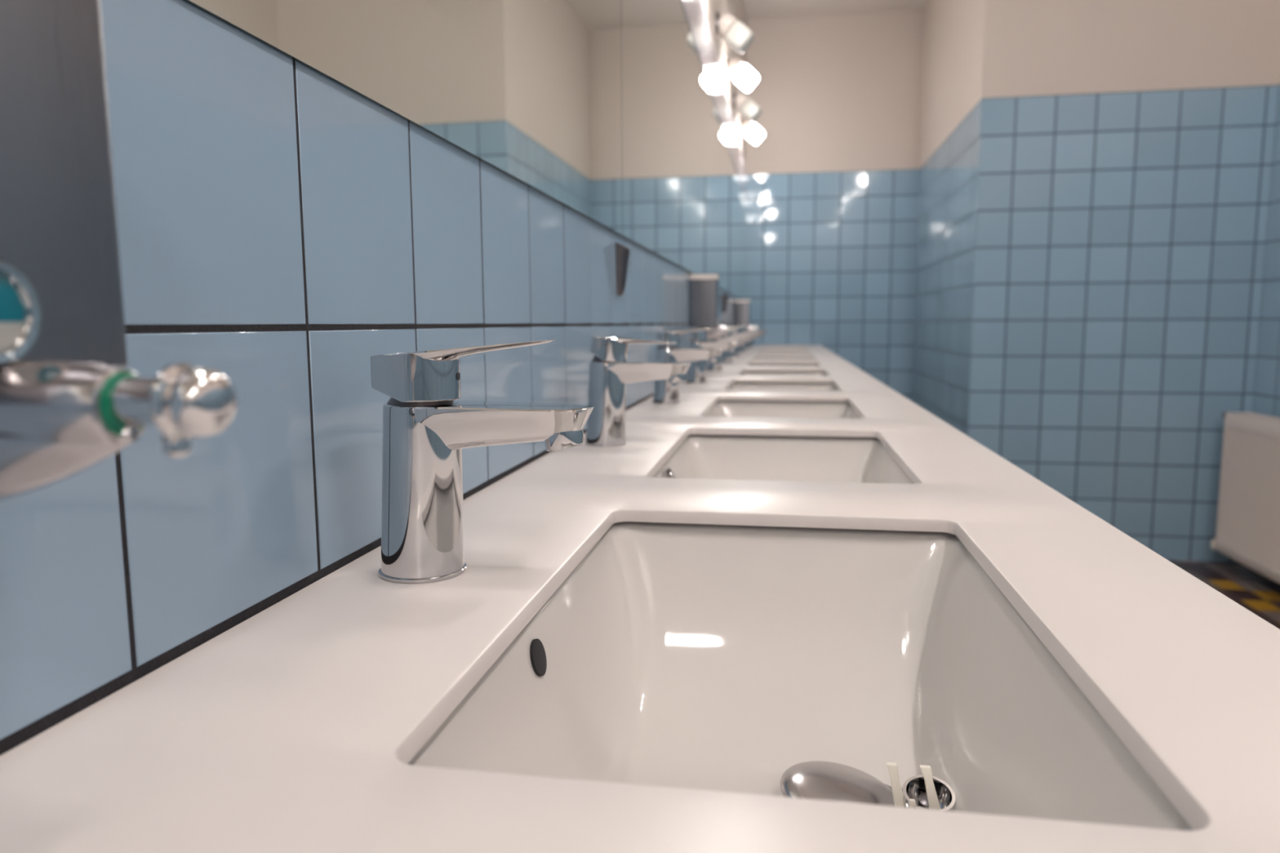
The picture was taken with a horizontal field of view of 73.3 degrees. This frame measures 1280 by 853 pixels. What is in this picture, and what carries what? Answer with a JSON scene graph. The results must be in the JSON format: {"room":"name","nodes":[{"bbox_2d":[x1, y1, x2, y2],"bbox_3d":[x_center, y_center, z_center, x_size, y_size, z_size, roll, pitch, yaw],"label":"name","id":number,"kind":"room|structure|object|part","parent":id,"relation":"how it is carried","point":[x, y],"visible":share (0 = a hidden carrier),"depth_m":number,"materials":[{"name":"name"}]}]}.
{"room":"public restroom","nodes":[
{"label":"public restroom","id":0,"kind":"room"},
{"bbox_2d":[702,0,746,166],"bbox_3d":[-0.176,-0.501,0.679,0.063,2.864,9.790,1,7,9],"label":"wall","id":1,"kind":"structure","parent":0,"point":[736,8],"depth_m":3.82,"materials":[{"name":"beige paint"}]},
{"bbox_2d":[0,0,237,501],"bbox_3d":[-0.159,-0.065,0.202,0.128,0.178,0.079,1,7,9],"label":"soap dispenser","id":2,"kind":"object","parent":1,"relation":"attached to","point":[68,404],"visible":1,"depth_m":0.21,"materials":[{"name":"silver metal"}]},
{"bbox_3d":[-0.158,0.011,0.211,0.078,0.025,0.024,1,7,9],"label":"drip spout","id":3,"kind":"part","parent":2,"relation":"part of","materials":[{"name":"silver metal"}]},
{"bbox_3d":[-0.111,-0.006,0.201,0.032,0.018,0.018,1,7,9],"label":"push knob","id":4,"kind":"part","parent":2,"relation":"part of","materials":[{"name":"silver metal"}]},
{"bbox_2d":[0,0,740,755],"bbox_3d":[0.137,-0.281,2.369,0.007,0.282,6.430,1,7,9],"label":"backsplash","id":5,"kind":"structure","parent":1,"relation":"attached to","point":[282,229],"depth_m":0.43,"materials":[{"name":"tile"}]},
{"bbox_2d":[183,0,622,235],"bbox_3d":[-0.190,-0.482,0.365,0.005,0.601,1.887,1,7,10],"label":"mirror","id":6,"kind":"object","parent":1,"relation":"attached to","point":[530,90],"visible":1,"depth_m":0.74,"materials":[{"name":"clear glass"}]},
{"bbox_2d":[615,242,631,295],"bbox_3d":[-0.024,-0.241,1.319,0.021,0.080,0.028,1,7,9],"label":"wall hook","id":7,"kind":"object","parent":1,"relation":"attached to","point":[622,254],"visible":1,"depth_m":1.31,"materials":[{"name":"metal"}]},
{"bbox_2d":[620,0,746,299],"bbox_3d":[0.319,-0.844,3.367,0.005,0.601,4.240,1,7,9],"label":"mirror","id":8,"kind":"object","parent":1,"relation":"attached to","point":[683,202],"visible":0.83,"depth_m":1.92,"materials":[{"name":"clear glass"}]},
{"bbox_2d":[680,0,746,202],"bbox_3d":[0.158,-1.123,2.396,0.013,0.186,6.129,1,7,9],"label":"light strip","id":9,"kind":"object","parent":1,"relation":"attached to","point":[694,10],"visible":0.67,"depth_m":2.88,"materials":[{"name":"white plastic"}]},
{"bbox_2d":[689,274,737,340],"bbox_3d":[0.203,-0.324,2.350,0.128,0.178,0.079,1,7,9],"label":"soap dispenser","id":10,"kind":"object","parent":1,"relation":"attached to","point":[704,288],"visible":0.91,"depth_m":2.32,"materials":[{"name":"silver metal"}]},
{"bbox_3d":[0.176,-0.406,2.345,0.074,0.014,0.079,1,7,9],"label":"lid","id":11,"kind":"part","parent":10,"relation":"part of","materials":[{"name":"white metal"}]},
{"bbox_3d":[0.204,-0.248,2.359,0.078,0.025,0.024,1,7,9],"label":"drip spout","id":12,"kind":"part","parent":10,"relation":"part of","materials":[{"name":"silver metal"}]},
{"bbox_3d":[0.251,-0.265,2.349,0.032,0.018,0.018,1,7,9],"label":"push knob","id":13,"kind":"part","parent":10,"relation":"part of","materials":[{"name":"silver metal"}]},
{"bbox_2d":[723,293,728,312],"bbox_3d":[0.361,-0.517,3.608,0.021,0.080,0.028,1,7,9],"label":"wall hook","id":14,"kind":"object","parent":1,"relation":"attached to","point":[725,296],"visible":1,"depth_m":3.60,"materials":[{"name":"silver metal"}]},
{"bbox_2d":[715,12,754,53],"bbox_3d":[0.343,-1.433,3.128,0.140,0.140,0.083,2,7,15],"label":"wall spotlight","id":15,"kind":"object","parent":1,"relation":"attached to","point":[737,35],"visible":0.98,"depth_m":3.10,"materials":[{"name":"metal"}]},
{"bbox_3d":[0.284,-1.468,3.135,0.010,0.073,0.073,1,7,9],"label":"mounting plate","id":16,"kind":"part","parent":15,"relation":"part of","materials":[{"name":"metal"}]},
{"bbox_3d":[0.362,-1.413,3.125,0.100,0.100,0.081,2,7,17],"label":"lamp glass","id":17,"kind":"part","parent":15,"relation":"part of","materials":[{"name":"white glass"}]},
{"bbox_2d":[725,57,758,91],"bbox_3d":[0.430,-1.496,3.649,0.140,0.140,0.083,2,7,15],"label":"wall spotlight","id":18,"kind":"object","parent":1,"relation":"attached to","point":[742,74],"visible":0.99,"depth_m":3.62,"materials":[{"name":"metal"}]},
{"bbox_3d":[0.372,-1.531,3.656,0.010,0.073,0.073,1,7,9],"label":"mounting plate","id":19,"kind":"part","parent":18,"relation":"part of","materials":[{"name":"metal"}]},
{"bbox_3d":[0.449,-1.476,3.646,0.100,0.100,0.081,2,7,17],"label":"lamp glass","id":20,"kind":"part","parent":18,"relation":"part of","materials":[{"name":"white glass"}]},
{"bbox_2d":[734,299,759,332],"bbox_3d":[0.559,-0.570,4.469,0.128,0.178,0.079,1,7,9],"label":"soap dispenser","id":21,"kind":"object","parent":1,"relation":"attached to","point":[742,307],"visible":0.81,"depth_m":4.44,"materials":[{"name":"silver metal"}]},
{"bbox_3d":[0.532,-0.652,4.464,0.074,0.014,0.079,1,7,9],"label":"lid","id":22,"kind":"part","parent":21,"relation":"part of","materials":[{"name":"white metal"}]},
{"bbox_2d":[733,92,762,122],"bbox_3d":[0.525,-1.564,4.211,0.140,0.140,0.083,2,7,15],"label":"wall spotlight","id":23,"kind":"object","parent":1,"relation":"attached to","point":[751,110],"visible":0.98,"depth_m":4.18,"materials":[{"name":"metal"}]},
{"bbox_3d":[0.466,-1.598,4.218,0.010,0.073,0.073,1,7,9],"label":"mounting plate","id":24,"kind":"part","parent":23,"relation":"part of","materials":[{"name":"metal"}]},
{"bbox_3d":[0.544,-1.544,4.208,0.100,0.100,0.081,2,7,17],"label":"lamp glass","id":25,"kind":"part","parent":23,"relation":"part of","materials":[{"name":"white glass"}]},
{"bbox_2d":[739,117,764,143],"bbox_3d":[0.613,-1.627,4.732,0.140,0.140,0.083,2,7,15],"label":"wall spotlight","id":26,"kind":"object","parent":1,"relation":"attached to","point":[753,132],"visible":0.97,"depth_m":4.70,"materials":[{"name":"glass"}]},
{"bbox_3d":[0.554,-1.661,4.739,0.010,0.073,0.073,1,7,9],"label":"mounting plate","id":27,"kind":"part","parent":26,"relation":"part of","materials":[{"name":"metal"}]},
{"bbox_3d":[0.631,-1.607,4.729,0.100,0.100,0.081,2,7,17],"label":"lamp glass","id":28,"kind":"part","parent":26,"relation":"part of","materials":[{"name":"white glass"}]},
{"bbox_2d":[745,8,924,400],"bbox_3d":[1.161,-1.074,5.420,1.127,2.864,0.070,1,7,9],"label":"wall","id":29,"kind":"structure","parent":0,"point":[833,174],"depth_m":5.33,"materials":[{"name":"tile"}]},
{"bbox_2d":[743,0,928,20],"bbox_3d":[0.937,-1.940,0.318,2.279,0.070,9.930,1,7,9],"label":"ceiling","id":30,"kind":"structure","parent":0,"point":[754,9],"depth_m":5.08,"materials":[{"name":"paint"}]},
{"bbox_2d":[911,0,1279,562],"bbox_3d":[2.157,-0.958,4.408,1.187,2.864,1.750,1,7,9],"label":"wall","id":31,"kind":"structure","parent":0,"point":[1095,179],"depth_m":3.59,"materials":[{"name":"tile"}]},
{"bbox_2d":[1168,560,1279,629],"bbox_3d":[0.951,0.973,0.667,2.279,0.070,9.930,1,7,9],"label":"floor","id":32,"kind":"structure","parent":0,"point":[1258,593],"depth_m":3.33,"materials":[{"name":"tile"}]},
{"bbox_2d":[0,345,1279,852],"bbox_3d":[0.404,0.277,2.533,0.483,0.874,6.149,1,7,9],"label":"countertop","id":33,"kind":"structure","parent":32,"relation":"on","point":[297,727],"depth_m":0.33,"materials":[{"name":"white stone"}]},
{"bbox_2d":[369,339,593,583],"bbox_3d":[-0.088,0.018,0.483,0.126,0.133,0.049,1,7,9],"label":"faucet","id":34,"kind":"object","parent":33,"relation":"on","point":[426,429],"visible":1,"depth_m":0.47,"materials":[{"name":"silver metal"}]},
{"bbox_3d":[-0.122,-0.029,0.483,0.043,0.028,0.042,1,7,9],"label":"handle","id":35,"kind":"part","parent":34,"relation":"part of","materials":[{"name":"silver metal"}]},
{"bbox_3d":[-0.094,-0.041,0.477,0.096,0.014,0.041,1,7,9],"label":"lever","id":36,"kind":"part","parent":34,"relation":"part of","materials":[{"name":"silver metal"}]},
{"bbox_3d":[-0.077,0.003,0.479,0.104,0.032,0.042,1,7,9],"label":"spout","id":37,"kind":"part","parent":34,"relation":"part of","materials":[{"name":"silver metal"}]},
{"bbox_2d":[584,335,691,447],"bbox_3d":[-0.003,-0.042,1.003,0.126,0.127,0.049,1,7,9],"label":"faucet","id":38,"kind":"object","parent":33,"relation":"on","point":[610,371],"visible":0.97,"depth_m":0.99,"materials":[{"name":"silver metal"}]},
{"bbox_3d":[-0.035,-0.091,1.003,0.043,0.028,0.042,10,8,4],"label":"handle","id":39,"kind":"part","parent":38,"relation":"part of","materials":[{"name":"silver metal"}]},
{"bbox_3d":[-0.005,-0.100,0.999,0.096,0.010,0.041,0,7,5],"label":"lever","id":40,"kind":"part","parent":38,"relation":"part of","materials":[{"name":"silver metal"}]},
{"bbox_3d":[0.007,-0.059,1.000,0.104,0.032,0.042,1,7,9],"label":"spout","id":41,"kind":"part","parent":38,"relation":"part of","materials":[{"name":"silver metal"}]},
{"bbox_2d":[652,328,723,404],"bbox_3d":[0.084,-0.107,1.523,0.126,0.133,0.049,1,7,9],"label":"faucet","id":42,"kind":"object","parent":33,"relation":"on","point":[664,393],"visible":0.8,"depth_m":1.51,"materials":[{"name":"silver metal"}]},
{"bbox_3d":[0.050,-0.155,1.523,0.043,0.028,0.042,1,7,9],"label":"handle","id":43,"kind":"part","parent":42,"relation":"part of","materials":[{"name":"silver metal"}]},
{"bbox_3d":[0.078,-0.166,1.517,0.096,0.014,0.041,1,7,9],"label":"lever","id":44,"kind":"part","parent":42,"relation":"part of","materials":[{"name":"silver metal"}]},
{"bbox_3d":[0.095,-0.122,1.519,0.104,0.032,0.042,1,7,9],"label":"spout","id":45,"kind":"part","parent":42,"relation":"part of","materials":[{"name":"silver metal"}]},
{"bbox_2d":[685,326,738,383],"bbox_3d":[0.172,-0.170,2.042,0.126,0.133,0.049,1,7,9],"label":"faucet","id":46,"kind":"object","parent":33,"relation":"on","point":[696,371],"visible":0.74,"depth_m":2.03,"materials":[{"name":"silver metal"}]},
{"bbox_3d":[0.137,-0.217,2.042,0.043,0.028,0.042,1,7,9],"label":"handle","id":47,"kind":"part","parent":46,"relation":"part of","materials":[{"name":"silver metal"}]},
{"bbox_3d":[0.166,-0.229,2.036,0.096,0.014,0.041,1,7,9],"label":"lever","id":48,"kind":"part","parent":46,"relation":"part of","materials":[{"name":"silver metal"}]},
{"bbox_3d":[0.182,-0.185,2.039,0.104,0.032,0.042,1,7,9],"label":"spout","id":49,"kind":"part","parent":46,"relation":"part of","materials":[{"name":"silver metal"}]},
{"bbox_2d":[706,325,747,371],"bbox_3d":[0.259,-0.232,2.562,0.126,0.133,0.049,1,7,9],"label":"faucet","id":50,"kind":"object","parent":33,"relation":"on","point":[715,366],"visible":0.45,"depth_m":2.55,"materials":[{"name":"silver metal"}]},
{"bbox_3d":[0.270,-0.247,2.558,0.104,0.032,0.042,1,7,9],"label":"spout","id":51,"kind":"part","parent":50,"relation":"part of","materials":[{"name":"silver metal"}]},
{"bbox_2d":[720,325,754,363],"bbox_3d":[0.347,-0.295,3.081,0.126,0.133,0.049,1,7,9],"label":"faucet","id":52,"kind":"object","parent":33,"relation":"on","point":[726,357],"visible":0.48,"depth_m":3.07,"materials":[{"name":"silver metal"}]},
{"bbox_3d":[0.357,-0.310,3.078,0.104,0.032,0.042,1,7,9],"label":"spout","id":53,"kind":"part","parent":52,"relation":"part of","materials":[{"name":"silver metal"}]},
{"bbox_2d":[731,324,759,357],"bbox_3d":[0.434,-0.358,3.601,0.126,0.133,0.049,1,7,9],"label":"faucet","id":54,"kind":"object","parent":33,"relation":"on","point":[736,353],"visible":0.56,"depth_m":3.59,"materials":[{"name":"silver metal"}]},
{"bbox_3d":[0.445,-0.372,3.597,0.104,0.032,0.042,1,7,9],"label":"spout","id":55,"kind":"part","parent":54,"relation":"part of","materials":[{"name":"silver metal"}]},
{"bbox_2d":[739,324,762,352],"bbox_3d":[0.521,-0.420,4.121,0.126,0.133,0.049,1,7,9],"label":"faucet","id":56,"kind":"object","parent":33,"relation":"on","point":[743,348],"visible":0.49,"depth_m":4.10,"materials":[{"name":"silver metal"}]},
{"bbox_3d":[0.487,-0.468,4.121,0.043,0.028,0.042,1,7,9],"label":"handle","id":57,"kind":"part","parent":56,"relation":"part of","materials":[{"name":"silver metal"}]},
{"bbox_3d":[0.532,-0.435,4.117,0.104,0.032,0.042,1,7,9],"label":"spout","id":58,"kind":"part","parent":56,"relation":"part of","materials":[{"name":"silver metal"}]},
{"bbox_2d":[746,324,764,349],"bbox_3d":[0.609,-0.483,4.640,0.126,0.133,0.049,1,7,9],"label":"faucet","id":59,"kind":"object","parent":33,"relation":"on","point":[748,346],"visible":0.18,"depth_m":4.63,"materials":[{"name":"silver metal"}]},
{"bbox_2d":[750,324,766,346],"bbox_3d":[0.696,-0.545,5.160,0.126,0.133,0.049,1,7,9],"label":"faucet","id":60,"kind":"object","parent":33,"relation":"on","point":[752,342],"visible":0.25,"depth_m":5.14,"materials":[{"name":"silver metal"}]},
{"bbox_2d":[727,382,839,391],"bbox_3d":[0.333,-0.033,2.012,0.277,0.113,0.416,1,7,9],"label":"sink","id":61,"kind":"object","parent":33,"relation":"in","point":[735,385],"visible":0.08,"depth_m":2.20,"materials":[{"name":"grey ceramic"}]},
{"bbox_2d":[653,434,914,484],"bbox_3d":[0.159,0.092,0.977,0.277,0.113,0.416,1,7,9],"label":"sink","id":62,"kind":"object","parent":33,"relation":"in","point":[864,460],"visible":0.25,"depth_m":1.14,"materials":[{"name":"grey ceramic"}]},
{"bbox_2d":[705,400,862,418],"bbox_3d":[0.246,0.030,1.494,0.277,0.113,0.416,1,7,9],"label":"sink","id":63,"kind":"object","parent":33,"relation":"in","point":[722,408],"visible":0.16,"depth_m":1.67,"materials":[{"name":"grey ceramic"}]},
{"bbox_2d":[740,370,826,375],"bbox_3d":[0.420,-0.095,2.529,0.277,0.113,0.416,1,7,9],"label":"sink","id":64,"kind":"object","parent":33,"relation":"in","point":[744,372],"visible":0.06,"depth_m":2.72,"materials":[{"name":"grey ceramic"}]},
{"bbox_2d":[748,363,818,371],"bbox_3d":[0.508,-0.157,3.047,0.277,0.113,0.416,1,7,9],"label":"sink","id":65,"kind":"object","parent":33,"relation":"in","point":[750,364],"visible":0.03,"depth_m":3.23,"materials":[{"name":"grey ceramic"}]},
{"bbox_2d":[754,357,813,359],"bbox_3d":[0.595,-0.220,3.564,0.277,0.113,0.416,1,7,9],"label":"sink","id":66,"kind":"object","parent":33,"relation":"in","point":[755,357],"visible":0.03,"depth_m":3.75,"materials":[{"name":"grey ceramic"}]},
{"bbox_2d":[758,353,809,354],"bbox_3d":[0.682,-0.282,4.082,0.277,0.113,0.416,1,7,9],"label":"sink","id":67,"kind":"object","parent":33,"relation":"in","point":[758,353],"visible":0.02,"depth_m":4.27,"materials":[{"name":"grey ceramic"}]},
{"bbox_2d":[760,350,807,351],"bbox_3d":[0.769,-0.344,4.599,0.277,0.113,0.416,1,7,9],"label":"sink","id":68,"kind":"object","parent":33,"relation":"in","point":[761,350],"visible":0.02,"depth_m":4.79,"materials":[{"name":"grey ceramic"}]},
{"bbox_2d":[407,521,1193,831],"bbox_3d":[0.072,0.154,0.459,0.277,0.113,0.416,1,7,9],"label":"sink","id":69,"kind":"object","parent":33,"relation":"in","point":[708,657],"visible":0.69,"depth_m":0.54,"materials":[{"name":"grey ceramic"}]},
{"bbox_2d":[780,760,956,811],"bbox_3d":[0.119,0.189,0.453,0.089,0.032,0.066,1,7,9],"label":"sink drain","id":70,"kind":"object","parent":69,"relation":"on","point":[823,780],"visible":0.65,"depth_m":0.45,"materials":[{"name":"silver metal"}]},
{"bbox_2d":[1252,74,1279,417],"bbox_3d":[1.899,-0.370,-0.491,0.070,2.864,8.152,1,7,9],"label":"wall","id":71,"kind":"structure","parent":0,"point":[1266,401],"depth_m":3.43,"materials":[{"name":"tile"}]},
{"bbox_2d":[1210,411,1279,583],"bbox_3d":[2.333,0.298,2.886,0.173,0.574,1.298,1,7,9],"label":"radiator","id":72,"kind":"object","parent":71,"relation":"attached to","point":[1248,522],"visible":1,"depth_m":3.27,"materials":[{"name":"white metal"}]},
{"bbox_2d":[1222,411,1228,418],"bbox_3d":[2.365,-0.046,3.472,0.031,0.031,0.022,1,7,9],"label":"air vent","id":73,"kind":"object","parent":72,"relation":"attached to","point":[1225,414],"depth_m":3.46,"materials":[{"name":"metal"}]},
{"bbox_2d":[1226,412,1279,424],"bbox_3d":[2.296,0.020,2.840,0.087,0.008,1.260,1,7,9],"label":"grille","id":74,"kind":"object","parent":72,"relation":"attached to","point":[1250,418],"depth_m":3.30,"materials":[{"name":"white metal"}]}
]}

